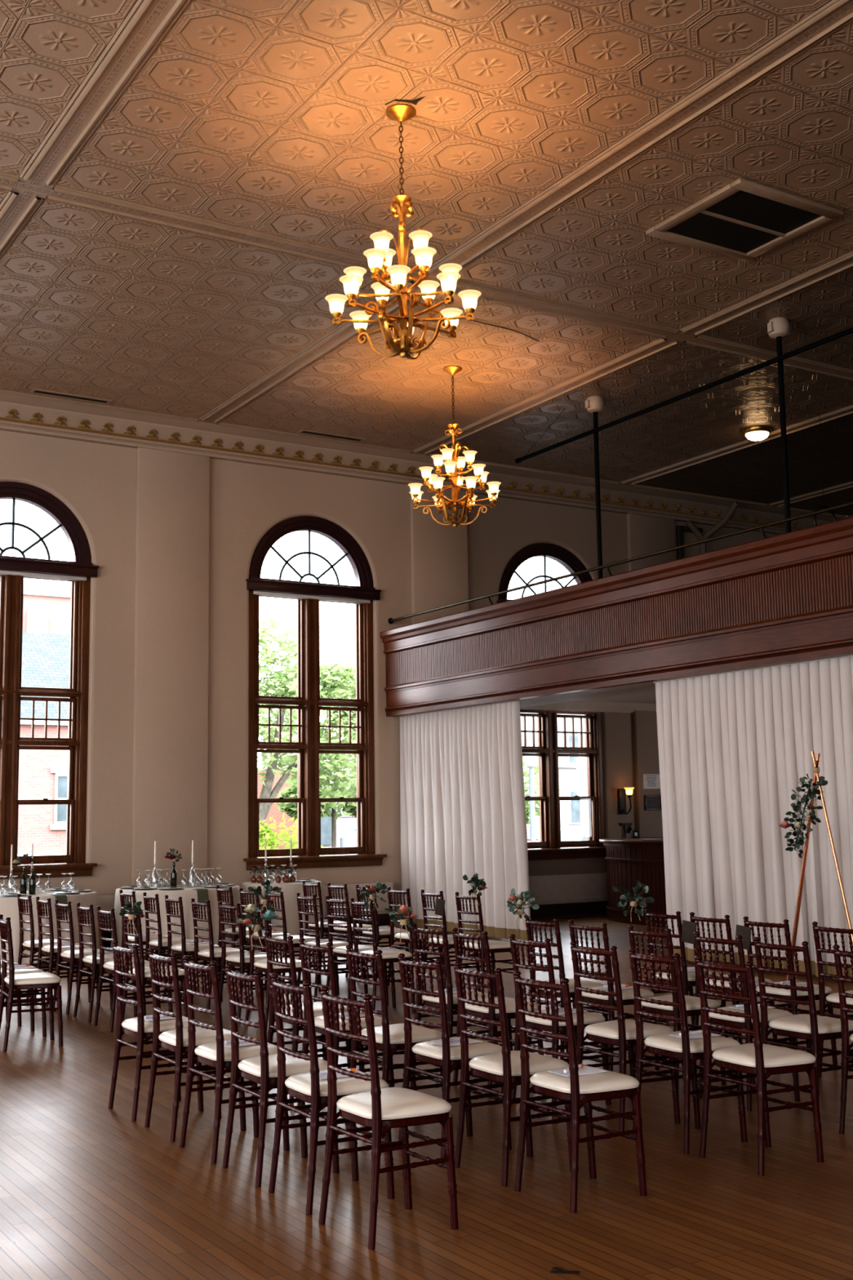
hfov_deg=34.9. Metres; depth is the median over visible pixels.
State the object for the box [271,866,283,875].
posy
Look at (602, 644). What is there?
balcony slab
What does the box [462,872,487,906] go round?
posy
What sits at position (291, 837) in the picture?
taper candle
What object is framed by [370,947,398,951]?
card
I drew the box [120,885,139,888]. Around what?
dinner plate
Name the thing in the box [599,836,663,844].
countertop
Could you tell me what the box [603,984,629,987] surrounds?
tube
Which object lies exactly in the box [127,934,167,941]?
seat cushion
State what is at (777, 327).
socket
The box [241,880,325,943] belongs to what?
tablecloth
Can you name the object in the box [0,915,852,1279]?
floor
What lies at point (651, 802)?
print
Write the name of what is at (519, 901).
posy
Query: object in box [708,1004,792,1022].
seat cushion
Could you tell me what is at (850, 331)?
pipe
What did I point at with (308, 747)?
window
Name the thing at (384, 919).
baseboard
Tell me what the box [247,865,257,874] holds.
posy
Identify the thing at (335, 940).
card
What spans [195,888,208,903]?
napkin
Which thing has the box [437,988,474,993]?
card
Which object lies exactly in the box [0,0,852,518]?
ceiling
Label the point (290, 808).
round tree
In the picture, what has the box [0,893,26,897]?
dinner plate
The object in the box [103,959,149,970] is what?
seat cushion
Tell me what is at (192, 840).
taper candle
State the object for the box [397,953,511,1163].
chair
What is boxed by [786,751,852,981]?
stand
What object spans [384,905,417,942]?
posy
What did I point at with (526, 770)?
street tree
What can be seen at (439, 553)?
pilaster
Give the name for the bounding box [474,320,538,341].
cable
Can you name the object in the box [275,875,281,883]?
bud vase
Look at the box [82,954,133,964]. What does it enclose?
seat cushion
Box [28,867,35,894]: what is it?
wine bottle
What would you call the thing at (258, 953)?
card
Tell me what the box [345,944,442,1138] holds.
chair
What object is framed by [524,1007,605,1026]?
seat cushion
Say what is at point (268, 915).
posy
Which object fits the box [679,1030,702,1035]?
tube
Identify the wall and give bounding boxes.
[0,430,777,927]
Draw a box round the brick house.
[22,586,71,635]
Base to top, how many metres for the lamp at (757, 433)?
0.175 m
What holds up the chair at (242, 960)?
on the floor
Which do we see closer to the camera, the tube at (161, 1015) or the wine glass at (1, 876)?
the tube at (161, 1015)
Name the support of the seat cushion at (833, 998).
on the chair at (833, 999)
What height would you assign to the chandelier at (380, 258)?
1.950 m
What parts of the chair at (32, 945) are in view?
post, crest rail, rail, rail, rail, seat frame, post, leg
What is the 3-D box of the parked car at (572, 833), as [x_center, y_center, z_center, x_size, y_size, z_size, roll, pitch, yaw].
[5.807,7.563,49.431,4.217,1.498,1.800,6,-10,-43]
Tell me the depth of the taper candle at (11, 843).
15.91 m
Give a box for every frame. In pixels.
[644,795,662,810]
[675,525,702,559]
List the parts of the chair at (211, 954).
post, crest rail, rail, rail, rail, post, seat frame, leg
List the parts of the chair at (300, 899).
post, crest rail, rail, rail, rail, post, leg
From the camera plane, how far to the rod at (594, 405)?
17.49 m
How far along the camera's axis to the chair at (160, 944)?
12.52 m
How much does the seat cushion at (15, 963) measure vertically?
0.050 m
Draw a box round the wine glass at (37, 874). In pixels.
[35,874,42,892]
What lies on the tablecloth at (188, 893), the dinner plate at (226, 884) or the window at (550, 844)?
the dinner plate at (226, 884)
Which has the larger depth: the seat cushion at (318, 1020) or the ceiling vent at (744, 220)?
the ceiling vent at (744, 220)
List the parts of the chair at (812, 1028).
post, crest rail, rail, rail, rail, leg, seat frame, post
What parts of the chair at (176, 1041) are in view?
post, crest rail, rail, rail, rail, post, seat frame, leg, leg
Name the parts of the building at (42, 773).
sill, pane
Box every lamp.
[524,752,537,848]
[742,426,771,442]
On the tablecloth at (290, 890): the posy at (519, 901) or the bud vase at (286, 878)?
the bud vase at (286, 878)
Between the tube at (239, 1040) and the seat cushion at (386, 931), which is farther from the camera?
the seat cushion at (386, 931)
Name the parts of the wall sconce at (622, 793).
plate, arm, lamp shade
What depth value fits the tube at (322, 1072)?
5.88 m
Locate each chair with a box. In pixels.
[0,914,62,1052]
[0,958,46,1036]
[0,959,21,1026]
[14,893,70,999]
[33,896,91,1006]
[53,899,112,1014]
[73,902,137,1022]
[93,906,160,1031]
[107,940,203,1121]
[119,889,172,983]
[121,911,187,1041]
[142,892,196,991]
[144,947,246,1142]
[163,894,222,1001]
[179,955,289,1163]
[191,897,249,1009]
[216,885,266,977]
[217,901,282,1018]
[222,963,339,1187]
[239,888,291,957]
[244,904,311,1031]
[263,890,321,991]
[264,931,351,1098]
[268,973,395,1214]
[296,893,348,1001]
[297,937,395,1105]
[302,880,346,969]
[318,985,458,1249]
[324,895,388,1009]
[327,882,373,977]
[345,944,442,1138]
[350,897,415,1013]
[355,884,408,972]
[386,887,443,987]
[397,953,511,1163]
[411,923,497,1081]
[420,889,480,991]
[452,927,543,1093]
[453,961,571,1186]
[454,892,513,995]
[509,933,611,1111]
[512,970,647,1213]
[524,915,608,1059]
[568,920,659,1071]
[569,941,680,1131]
[627,924,726,1091]
[628,947,747,1154]
[644,908,728,1038]
[689,911,777,1044]
[693,931,799,1111]
[694,955,823,1175]
[743,916,837,1065]
[753,937,852,1104]
[812,921,852,1077]
[832,944,852,1133]
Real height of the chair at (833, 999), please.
0.932 m
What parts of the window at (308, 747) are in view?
sash, tall sash, grid sash, sash, rail, arch casing, cross rail, sill, sash, tall sash, grid sash, sash, rail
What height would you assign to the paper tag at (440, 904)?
0.182 m
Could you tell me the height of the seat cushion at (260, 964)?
0.050 m
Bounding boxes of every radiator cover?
[97,893,115,928]
[322,881,394,917]
[528,872,608,905]
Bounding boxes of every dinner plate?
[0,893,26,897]
[45,887,69,891]
[53,890,79,894]
[69,888,93,892]
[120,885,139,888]
[132,886,157,889]
[158,886,183,890]
[204,884,229,888]
[213,883,235,886]
[294,879,317,882]
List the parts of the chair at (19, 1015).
leg, leg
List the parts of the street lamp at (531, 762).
post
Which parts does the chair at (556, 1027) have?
post, crest rail, rail, rail, rail, post, seat frame, leg, leg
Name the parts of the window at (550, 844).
grid sash, sash, sash, rail, arch casing, cross rail, sill, grid sash, sash, sash, rail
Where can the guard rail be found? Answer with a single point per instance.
(390, 620)
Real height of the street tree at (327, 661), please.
14.305 m
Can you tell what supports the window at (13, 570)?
in the wall
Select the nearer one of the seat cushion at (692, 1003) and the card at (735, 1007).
the card at (735, 1007)
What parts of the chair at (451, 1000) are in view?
post, crest rail, rail, rail, rail, seat frame, post, leg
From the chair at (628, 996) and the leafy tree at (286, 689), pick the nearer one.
the chair at (628, 996)
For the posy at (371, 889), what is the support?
attached to the chair at (391, 957)
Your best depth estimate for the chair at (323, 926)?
14.36 m
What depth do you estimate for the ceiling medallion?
10.23 m
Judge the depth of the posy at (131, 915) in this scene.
10.01 m
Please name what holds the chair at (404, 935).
on the floor
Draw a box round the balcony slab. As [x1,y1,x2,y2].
[380,516,852,716]
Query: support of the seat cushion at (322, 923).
on the chair at (323, 926)
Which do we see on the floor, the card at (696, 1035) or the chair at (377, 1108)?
the chair at (377, 1108)
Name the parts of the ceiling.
crossing plate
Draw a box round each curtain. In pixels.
[399,700,530,941]
[653,655,852,979]
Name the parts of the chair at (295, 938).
post, crest rail, rail, post, seat frame, leg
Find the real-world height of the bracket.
0.353 m
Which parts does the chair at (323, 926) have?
post, crest rail, post, seat frame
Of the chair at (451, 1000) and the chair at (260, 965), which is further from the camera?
the chair at (260, 965)
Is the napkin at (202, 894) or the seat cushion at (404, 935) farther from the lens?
the napkin at (202, 894)
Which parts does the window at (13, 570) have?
grid sash, tall sash, cross rail, rail, sash, sash, arch casing, grid sash, tall sash, sill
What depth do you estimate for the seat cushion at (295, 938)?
12.60 m
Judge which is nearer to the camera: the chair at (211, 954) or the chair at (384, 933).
the chair at (211, 954)
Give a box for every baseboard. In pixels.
[102,930,111,947]
[324,913,390,933]
[529,901,608,919]
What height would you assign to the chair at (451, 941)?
0.932 m
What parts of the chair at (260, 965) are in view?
post, rail, rail, post, seat frame, leg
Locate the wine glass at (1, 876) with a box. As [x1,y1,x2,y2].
[0,875,7,894]
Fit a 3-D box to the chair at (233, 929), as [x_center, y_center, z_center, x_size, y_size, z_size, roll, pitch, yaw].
[-1.877,2.956,13.750,0.438,0.932,0.426,4,-9,-30]
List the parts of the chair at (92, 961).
post, crest rail, rail, rail, rail, seat frame, post, leg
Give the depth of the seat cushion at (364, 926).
13.91 m
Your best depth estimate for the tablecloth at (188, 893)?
16.24 m
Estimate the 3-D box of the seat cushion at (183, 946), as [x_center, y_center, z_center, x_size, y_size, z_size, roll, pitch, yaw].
[-2.072,2.740,12.151,0.370,0.050,0.426,4,-9,-31]
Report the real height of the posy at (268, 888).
0.299 m
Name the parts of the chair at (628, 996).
post, crest rail, rail, rail, rail, seat frame, post, leg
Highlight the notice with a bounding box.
[643,773,660,788]
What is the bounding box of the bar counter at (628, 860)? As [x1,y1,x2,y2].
[599,836,666,927]
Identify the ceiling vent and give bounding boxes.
[30,388,111,404]
[297,429,365,442]
[645,177,844,262]
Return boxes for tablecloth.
[0,890,99,964]
[110,884,242,955]
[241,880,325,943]
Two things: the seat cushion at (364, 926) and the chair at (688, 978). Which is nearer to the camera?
the chair at (688, 978)
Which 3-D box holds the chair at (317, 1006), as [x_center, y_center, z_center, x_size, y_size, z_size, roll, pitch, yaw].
[-0.706,2.204,8.047,0.438,0.932,0.426,3,-8,-30]
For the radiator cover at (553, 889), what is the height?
0.440 m
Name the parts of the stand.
leg, leg, leg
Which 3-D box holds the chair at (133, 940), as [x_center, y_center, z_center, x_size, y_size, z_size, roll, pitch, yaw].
[-2.729,2.893,13.168,0.438,0.932,0.426,4,-9,-32]
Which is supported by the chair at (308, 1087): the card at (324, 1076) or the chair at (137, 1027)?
the card at (324, 1076)
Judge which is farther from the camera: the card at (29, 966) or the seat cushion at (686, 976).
the card at (29, 966)
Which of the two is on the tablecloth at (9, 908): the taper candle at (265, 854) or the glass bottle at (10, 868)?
the glass bottle at (10, 868)
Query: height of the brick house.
12.650 m
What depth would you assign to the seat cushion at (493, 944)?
11.83 m
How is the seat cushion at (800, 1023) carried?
on the chair at (812, 1028)
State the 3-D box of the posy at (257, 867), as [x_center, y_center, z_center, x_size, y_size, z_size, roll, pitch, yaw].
[-2.165,3.012,17.789,0.120,0.111,0.121,4,-9,-32]
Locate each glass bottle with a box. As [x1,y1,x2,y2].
[6,868,14,893]
[151,863,158,887]
[188,862,195,886]
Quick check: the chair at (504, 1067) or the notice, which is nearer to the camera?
the chair at (504, 1067)
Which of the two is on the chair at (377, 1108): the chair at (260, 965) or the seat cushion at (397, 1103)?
the seat cushion at (397, 1103)
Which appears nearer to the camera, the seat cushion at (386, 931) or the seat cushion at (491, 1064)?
the seat cushion at (491, 1064)
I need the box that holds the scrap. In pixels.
[551,1266,579,1274]
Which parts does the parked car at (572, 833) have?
glass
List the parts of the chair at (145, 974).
post, crest rail, rail, rail, post, seat frame, leg, leg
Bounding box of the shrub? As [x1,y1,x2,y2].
[258,813,331,857]
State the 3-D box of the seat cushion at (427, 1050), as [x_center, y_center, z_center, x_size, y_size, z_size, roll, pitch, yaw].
[0.147,2.004,6.684,0.370,0.050,0.426,4,-9,-32]
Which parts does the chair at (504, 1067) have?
post, crest rail, rail, rail, rail, seat frame, post, leg, leg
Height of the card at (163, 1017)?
0.002 m
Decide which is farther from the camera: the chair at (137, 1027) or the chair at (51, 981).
the chair at (51, 981)
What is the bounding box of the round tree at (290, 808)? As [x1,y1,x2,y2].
[274,732,356,847]
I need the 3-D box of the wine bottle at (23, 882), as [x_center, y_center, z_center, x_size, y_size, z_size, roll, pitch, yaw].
[-4.679,2.797,15.762,0.076,0.311,0.075,4,-9,-32]
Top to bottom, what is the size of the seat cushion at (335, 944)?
0.050 m
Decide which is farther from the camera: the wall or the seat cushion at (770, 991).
the wall
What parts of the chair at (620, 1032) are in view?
post, crest rail, rail, rail, rail, seat frame, post, leg, leg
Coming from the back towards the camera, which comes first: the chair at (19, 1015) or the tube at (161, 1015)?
the chair at (19, 1015)
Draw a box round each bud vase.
[250,875,256,882]
[256,875,263,883]
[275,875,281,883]
[282,875,290,882]
[289,874,296,882]
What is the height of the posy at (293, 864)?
0.149 m
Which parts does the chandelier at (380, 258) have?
lamp shade, lamp shade, lamp shade, lamp shade, arm, arm, lamp shade, arm, arm, lamp shade, lamp shade, arm, arm, arm, arm, lamp shade, lamp shade, arm, chain, dish, arm, arm, lamp shade, arm, arm, lamp shade, lamp shade, lamp shade, arm, arm, arm, arm, lamp shade, lamp shade, lamp shade, lamp shade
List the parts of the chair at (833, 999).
post, crest rail, rail, rail, rail, seat frame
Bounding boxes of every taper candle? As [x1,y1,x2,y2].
[10,843,12,871]
[31,844,33,871]
[154,840,155,866]
[191,840,193,865]
[264,836,266,862]
[289,836,291,861]
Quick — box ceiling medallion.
[385,96,425,105]
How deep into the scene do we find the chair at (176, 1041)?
7.05 m
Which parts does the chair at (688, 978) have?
post, crest rail, rail, rail, seat frame, post, leg, leg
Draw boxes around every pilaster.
[131,447,209,886]
[409,485,468,624]
[626,513,675,837]
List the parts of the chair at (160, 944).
post, crest rail, rail, rail, rail, post, seat frame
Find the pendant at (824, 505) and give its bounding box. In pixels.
[813,417,836,525]
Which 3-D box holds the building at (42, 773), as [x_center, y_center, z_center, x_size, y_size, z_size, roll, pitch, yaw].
[-17.029,3.611,42.274,12.200,8.150,10.600,4,-9,-32]
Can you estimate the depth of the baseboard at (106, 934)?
17.27 m
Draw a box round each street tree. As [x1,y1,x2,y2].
[258,659,355,742]
[522,755,560,826]
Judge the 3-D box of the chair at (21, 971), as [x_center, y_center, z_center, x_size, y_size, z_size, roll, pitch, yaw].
[-3.142,2.531,10.316,0.438,0.932,0.426,4,-9,-31]
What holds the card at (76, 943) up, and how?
on the chair at (51, 950)
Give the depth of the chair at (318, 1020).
7.50 m
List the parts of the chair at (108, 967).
post, crest rail, rail, rail, rail, seat frame, post, leg, leg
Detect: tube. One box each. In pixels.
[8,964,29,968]
[144,1013,167,1017]
[225,1037,257,1044]
[319,1067,355,1074]
[340,1010,364,1015]
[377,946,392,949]
[449,1036,460,1042]
[563,1063,583,1072]
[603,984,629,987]
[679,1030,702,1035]
[736,1004,759,1007]
[781,979,799,983]
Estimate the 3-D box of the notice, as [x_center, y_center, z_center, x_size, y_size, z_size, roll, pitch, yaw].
[3.718,2.336,22.424,0.360,0.240,0.008,4,-9,-32]
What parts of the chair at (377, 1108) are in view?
post, crest rail, rail, rail, rail, post, seat frame, leg, leg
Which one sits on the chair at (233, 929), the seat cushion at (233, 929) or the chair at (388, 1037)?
the seat cushion at (233, 929)
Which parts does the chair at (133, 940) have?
post, crest rail, post, seat frame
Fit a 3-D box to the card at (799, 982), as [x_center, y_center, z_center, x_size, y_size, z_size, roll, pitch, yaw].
[2.356,2.210,8.742,0.210,0.002,0.150,3,-8,-28]
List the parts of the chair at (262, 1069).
post, crest rail, rail, rail, rail, post, seat frame, leg, leg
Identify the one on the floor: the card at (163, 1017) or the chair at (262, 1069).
the chair at (262, 1069)
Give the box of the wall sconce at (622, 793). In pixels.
[617,787,634,814]
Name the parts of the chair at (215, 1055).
post, crest rail, rail, rail, rail, post, seat frame, leg, leg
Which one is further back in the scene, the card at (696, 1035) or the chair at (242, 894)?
the chair at (242, 894)
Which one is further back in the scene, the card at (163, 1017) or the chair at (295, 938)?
the chair at (295, 938)
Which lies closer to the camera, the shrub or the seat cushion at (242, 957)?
the seat cushion at (242, 957)
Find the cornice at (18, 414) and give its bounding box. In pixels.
[0,392,843,534]
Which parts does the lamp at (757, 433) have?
lamp shade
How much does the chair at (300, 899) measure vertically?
0.932 m
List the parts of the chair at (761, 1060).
post, crest rail, rail, rail, rail, post, seat frame, leg, leg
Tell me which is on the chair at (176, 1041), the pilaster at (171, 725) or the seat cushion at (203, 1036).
the seat cushion at (203, 1036)
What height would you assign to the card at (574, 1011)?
0.002 m
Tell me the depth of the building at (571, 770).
74.97 m
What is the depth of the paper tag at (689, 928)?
9.22 m
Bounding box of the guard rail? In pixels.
[387,501,852,623]
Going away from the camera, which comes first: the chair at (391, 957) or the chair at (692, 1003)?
the chair at (692, 1003)
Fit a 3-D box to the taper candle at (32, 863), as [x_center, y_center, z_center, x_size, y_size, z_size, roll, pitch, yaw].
[-4.635,2.549,15.966,0.023,0.325,0.023,4,-9,-32]
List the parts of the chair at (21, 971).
post, leg, leg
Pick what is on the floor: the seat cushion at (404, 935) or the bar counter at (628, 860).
the bar counter at (628, 860)
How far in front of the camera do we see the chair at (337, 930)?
13.92 m
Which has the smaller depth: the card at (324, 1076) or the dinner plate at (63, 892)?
the card at (324, 1076)
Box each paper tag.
[435,896,444,915]
[681,916,696,944]
[734,922,751,950]
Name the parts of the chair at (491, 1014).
post, crest rail, rail, rail, post, seat frame, leg, leg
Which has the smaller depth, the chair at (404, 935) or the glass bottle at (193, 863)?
the chair at (404, 935)
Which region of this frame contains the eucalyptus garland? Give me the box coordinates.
[778,773,827,857]
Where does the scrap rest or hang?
on the floor
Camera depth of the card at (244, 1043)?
6.68 m
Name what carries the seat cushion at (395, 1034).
on the chair at (388, 1037)
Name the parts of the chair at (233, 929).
post, crest rail, post, seat frame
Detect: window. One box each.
[0,481,99,879]
[243,515,386,870]
[496,542,606,860]
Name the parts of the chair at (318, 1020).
post, crest rail, rail, rail, rail, post, seat frame, leg, leg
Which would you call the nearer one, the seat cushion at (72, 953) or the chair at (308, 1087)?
the chair at (308, 1087)
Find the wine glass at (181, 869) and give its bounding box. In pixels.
[180,869,186,887]
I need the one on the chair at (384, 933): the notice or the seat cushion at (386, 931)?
the seat cushion at (386, 931)
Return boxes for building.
[17,631,70,864]
[520,712,587,827]
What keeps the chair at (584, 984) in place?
on the floor
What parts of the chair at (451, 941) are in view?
post, rail, crest rail, rail, rail, seat frame, post, leg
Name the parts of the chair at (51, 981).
crest rail, post, rail, rail, rail, post, seat frame, leg, leg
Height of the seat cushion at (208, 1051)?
0.050 m
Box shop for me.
[257,752,356,857]
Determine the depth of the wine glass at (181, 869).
16.98 m
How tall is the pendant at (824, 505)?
1.718 m
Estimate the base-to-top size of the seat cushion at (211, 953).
0.050 m
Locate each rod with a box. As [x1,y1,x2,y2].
[585,395,604,578]
[767,317,791,533]
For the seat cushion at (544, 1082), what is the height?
0.050 m
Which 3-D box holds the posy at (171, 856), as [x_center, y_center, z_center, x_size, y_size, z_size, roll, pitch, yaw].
[-3.179,2.697,17.035,0.231,0.170,0.176,4,-9,-32]
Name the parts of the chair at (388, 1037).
post, crest rail, rail, rail, rail, post, seat frame, leg, leg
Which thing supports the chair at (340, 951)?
on the floor
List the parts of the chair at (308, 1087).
post, crest rail, rail, rail, rail, post, seat frame, leg, leg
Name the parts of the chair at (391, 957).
post, crest rail, rail, rail, rail, post, seat frame, leg, leg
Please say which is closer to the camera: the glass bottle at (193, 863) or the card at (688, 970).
the card at (688, 970)
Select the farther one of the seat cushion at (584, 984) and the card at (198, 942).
the card at (198, 942)
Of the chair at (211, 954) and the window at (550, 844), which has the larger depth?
the window at (550, 844)
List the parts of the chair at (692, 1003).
post, crest rail, rail, rail, rail, post, seat frame, leg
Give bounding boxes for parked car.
[526,826,540,842]
[536,826,588,848]
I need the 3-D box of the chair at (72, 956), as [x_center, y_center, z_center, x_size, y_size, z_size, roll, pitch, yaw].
[-2.953,2.704,11.678,0.438,0.932,0.426,4,-9,-33]
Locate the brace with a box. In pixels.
[685,501,738,553]
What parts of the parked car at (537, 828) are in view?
glass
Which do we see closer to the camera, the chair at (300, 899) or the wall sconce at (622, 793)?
the chair at (300, 899)
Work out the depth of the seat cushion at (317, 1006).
7.93 m
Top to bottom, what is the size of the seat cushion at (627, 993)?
0.050 m
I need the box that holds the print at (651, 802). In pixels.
[646,797,661,808]
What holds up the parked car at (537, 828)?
on the ground
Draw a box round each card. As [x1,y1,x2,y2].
[6,965,34,968]
[53,942,79,945]
[143,1016,183,1021]
[144,965,171,968]
[186,942,209,944]
[223,1041,268,1047]
[239,951,266,955]
[311,939,340,942]
[319,1069,365,1079]
[338,1013,377,1018]
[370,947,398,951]
[431,1038,482,1046]
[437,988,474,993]
[542,1008,588,1014]
[547,1066,607,1076]
[597,986,633,989]
[669,1032,720,1039]
[687,968,708,972]
[729,1005,775,1010]
[773,981,807,985]
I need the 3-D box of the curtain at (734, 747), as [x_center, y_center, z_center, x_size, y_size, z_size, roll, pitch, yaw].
[4.577,1.533,11.864,0.205,3.028,7.610,4,-9,-32]
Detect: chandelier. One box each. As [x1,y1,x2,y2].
[324,103,481,359]
[408,365,501,527]
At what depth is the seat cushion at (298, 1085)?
5.74 m
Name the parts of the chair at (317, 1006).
post, crest rail, rail, rail, seat frame, post, leg, leg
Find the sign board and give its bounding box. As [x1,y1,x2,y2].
[337,820,356,847]
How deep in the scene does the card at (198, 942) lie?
12.13 m
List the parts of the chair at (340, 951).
post, crest rail, rail, rail, rail, seat frame, post, leg, leg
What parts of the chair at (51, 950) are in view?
post, crest rail, rail, rail, rail, seat frame, post, leg, leg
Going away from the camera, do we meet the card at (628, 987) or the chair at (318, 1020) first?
the chair at (318, 1020)
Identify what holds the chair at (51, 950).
on the floor
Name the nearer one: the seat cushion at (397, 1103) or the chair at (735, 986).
the seat cushion at (397, 1103)
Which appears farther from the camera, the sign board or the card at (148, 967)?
the sign board
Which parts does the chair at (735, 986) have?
post, crest rail, rail, rail, seat frame, post, leg, leg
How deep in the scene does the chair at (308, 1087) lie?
5.76 m
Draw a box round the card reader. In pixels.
[630,830,638,838]
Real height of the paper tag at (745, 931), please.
0.182 m
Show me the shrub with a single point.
(271, 840)
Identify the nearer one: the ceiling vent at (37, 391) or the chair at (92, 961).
the chair at (92, 961)
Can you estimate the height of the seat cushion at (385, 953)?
0.050 m
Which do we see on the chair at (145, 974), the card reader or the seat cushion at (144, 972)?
the seat cushion at (144, 972)
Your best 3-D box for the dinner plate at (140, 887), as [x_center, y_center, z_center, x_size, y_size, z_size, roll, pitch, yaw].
[-3.421,3.013,16.494,0.310,0.033,0.310,4,-9,-32]
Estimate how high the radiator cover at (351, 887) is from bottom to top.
0.440 m
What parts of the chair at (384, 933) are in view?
post, post, seat frame, leg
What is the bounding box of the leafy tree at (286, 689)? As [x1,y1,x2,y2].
[257,617,356,839]
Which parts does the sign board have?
post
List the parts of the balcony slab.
cap moulding, moulding, moulding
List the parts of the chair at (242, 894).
post, crest rail, seat frame, post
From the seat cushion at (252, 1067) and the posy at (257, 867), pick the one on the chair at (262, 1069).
the seat cushion at (252, 1067)
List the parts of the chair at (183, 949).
post, crest rail, rail, rail, rail, post, seat frame, leg, leg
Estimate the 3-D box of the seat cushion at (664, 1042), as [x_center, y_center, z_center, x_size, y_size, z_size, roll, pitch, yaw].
[1.312,2.000,6.781,0.370,0.050,0.426,4,-9,-30]
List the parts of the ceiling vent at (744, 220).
panel, panel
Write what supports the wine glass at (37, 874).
on the tablecloth at (9, 908)
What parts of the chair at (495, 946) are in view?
post, crest rail, rail, rail, rail, post, seat frame, leg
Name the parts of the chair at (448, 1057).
post, crest rail, rail, rail, rail, seat frame, post, leg, leg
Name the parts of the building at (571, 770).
pane, pane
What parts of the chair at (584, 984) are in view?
post, crest rail, rail, rail, rail, seat frame, post, leg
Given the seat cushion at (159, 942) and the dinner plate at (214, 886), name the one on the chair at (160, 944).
the seat cushion at (159, 942)
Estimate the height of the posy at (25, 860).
0.168 m
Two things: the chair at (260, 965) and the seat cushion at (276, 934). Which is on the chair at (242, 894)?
the seat cushion at (276, 934)
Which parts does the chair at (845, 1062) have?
crest rail, rail, rail, rail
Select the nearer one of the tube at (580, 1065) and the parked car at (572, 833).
the tube at (580, 1065)
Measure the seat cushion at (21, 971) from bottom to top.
0.050 m
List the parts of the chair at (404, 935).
post, crest rail, rail, seat frame, post, leg, leg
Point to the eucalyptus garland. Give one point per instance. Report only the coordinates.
(797, 825)
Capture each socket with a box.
[585,395,604,413]
[767,317,790,338]
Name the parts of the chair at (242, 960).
post, crest rail, rail, rail, rail, seat frame, post, leg, leg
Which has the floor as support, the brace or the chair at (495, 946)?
the chair at (495, 946)
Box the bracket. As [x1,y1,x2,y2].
[619,822,632,838]
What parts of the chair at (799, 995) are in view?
post, crest rail, rail, rail, post, seat frame, leg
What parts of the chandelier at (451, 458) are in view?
lamp shade, lamp shade, lamp shade, arm, arm, lamp shade, lamp shade, arm, lamp shade, lamp shade, arm, arm, arm, arm, lamp shade, lamp shade, arm, chain, dish, lamp shade, lamp shade, arm, arm, arm, arm, lamp shade, lamp shade, lamp shade, arm, lamp shade, arm, arm, lamp shade, lamp shade, lamp shade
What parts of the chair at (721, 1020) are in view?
post, crest rail, rail, rail, rail, seat frame, post, leg, leg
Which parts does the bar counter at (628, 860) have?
under moulding, trim rail, moulding, panel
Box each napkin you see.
[48,894,67,912]
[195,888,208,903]
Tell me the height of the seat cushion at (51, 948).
0.050 m
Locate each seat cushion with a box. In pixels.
[0,959,19,968]
[0,967,44,977]
[4,972,61,984]
[22,938,66,947]
[41,944,89,952]
[60,948,108,958]
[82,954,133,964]
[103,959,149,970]
[121,1016,197,1032]
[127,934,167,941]
[128,967,184,977]
[148,937,194,946]
[158,1026,239,1046]
[171,942,220,951]
[194,1040,277,1061]
[197,947,248,957]
[224,927,262,934]
[225,953,279,962]
[237,1052,327,1077]
[245,932,291,939]
[253,957,308,968]
[274,935,315,943]
[281,1001,347,1018]
[284,1067,388,1096]
[304,941,348,948]
[308,920,346,927]
[314,1012,391,1030]
[333,923,372,930]
[333,944,381,954]
[336,1087,451,1119]
[360,949,412,958]
[361,1023,441,1044]
[362,928,407,934]
[394,931,442,939]
[412,1036,502,1059]
[422,991,495,1004]
[428,936,476,944]
[464,939,511,949]
[465,996,537,1013]
[468,1050,568,1075]
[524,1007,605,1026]
[529,1065,639,1093]
[538,978,604,992]
[582,986,654,999]
[584,1019,673,1039]
[640,994,720,1010]
[644,1031,740,1053]
[655,970,719,981]
[705,973,773,987]
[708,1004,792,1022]
[711,1043,816,1067]
[755,981,831,995]
[768,1013,852,1033]
[826,990,852,1004]
[849,1033,852,1041]
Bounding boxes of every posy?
[12,853,33,867]
[119,899,145,934]
[164,848,182,862]
[236,903,278,949]
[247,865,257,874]
[248,879,281,918]
[256,866,266,874]
[266,865,275,875]
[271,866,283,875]
[280,865,291,875]
[288,862,296,874]
[358,880,387,912]
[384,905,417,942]
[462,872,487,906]
[506,888,539,931]
[612,879,654,921]
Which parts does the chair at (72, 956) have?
post, crest rail, rail, rail, rail, post, seat frame, leg, leg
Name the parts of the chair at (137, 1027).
post, crest rail, rail, rail, rail, post, seat frame, leg, leg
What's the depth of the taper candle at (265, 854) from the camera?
17.93 m
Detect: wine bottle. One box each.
[19,867,26,894]
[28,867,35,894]
[170,862,177,886]
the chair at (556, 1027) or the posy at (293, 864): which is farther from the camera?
the posy at (293, 864)
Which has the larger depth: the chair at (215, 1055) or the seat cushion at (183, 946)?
the seat cushion at (183, 946)
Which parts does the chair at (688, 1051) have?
post, crest rail, rail, rail, rail, seat frame, post, leg, leg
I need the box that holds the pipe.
[515,327,852,463]
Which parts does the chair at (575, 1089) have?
post, crest rail, rail, rail, rail, post, seat frame, leg, leg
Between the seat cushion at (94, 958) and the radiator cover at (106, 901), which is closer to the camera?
the seat cushion at (94, 958)
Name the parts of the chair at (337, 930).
post, crest rail, rail, post, seat frame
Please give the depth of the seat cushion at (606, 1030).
7.08 m

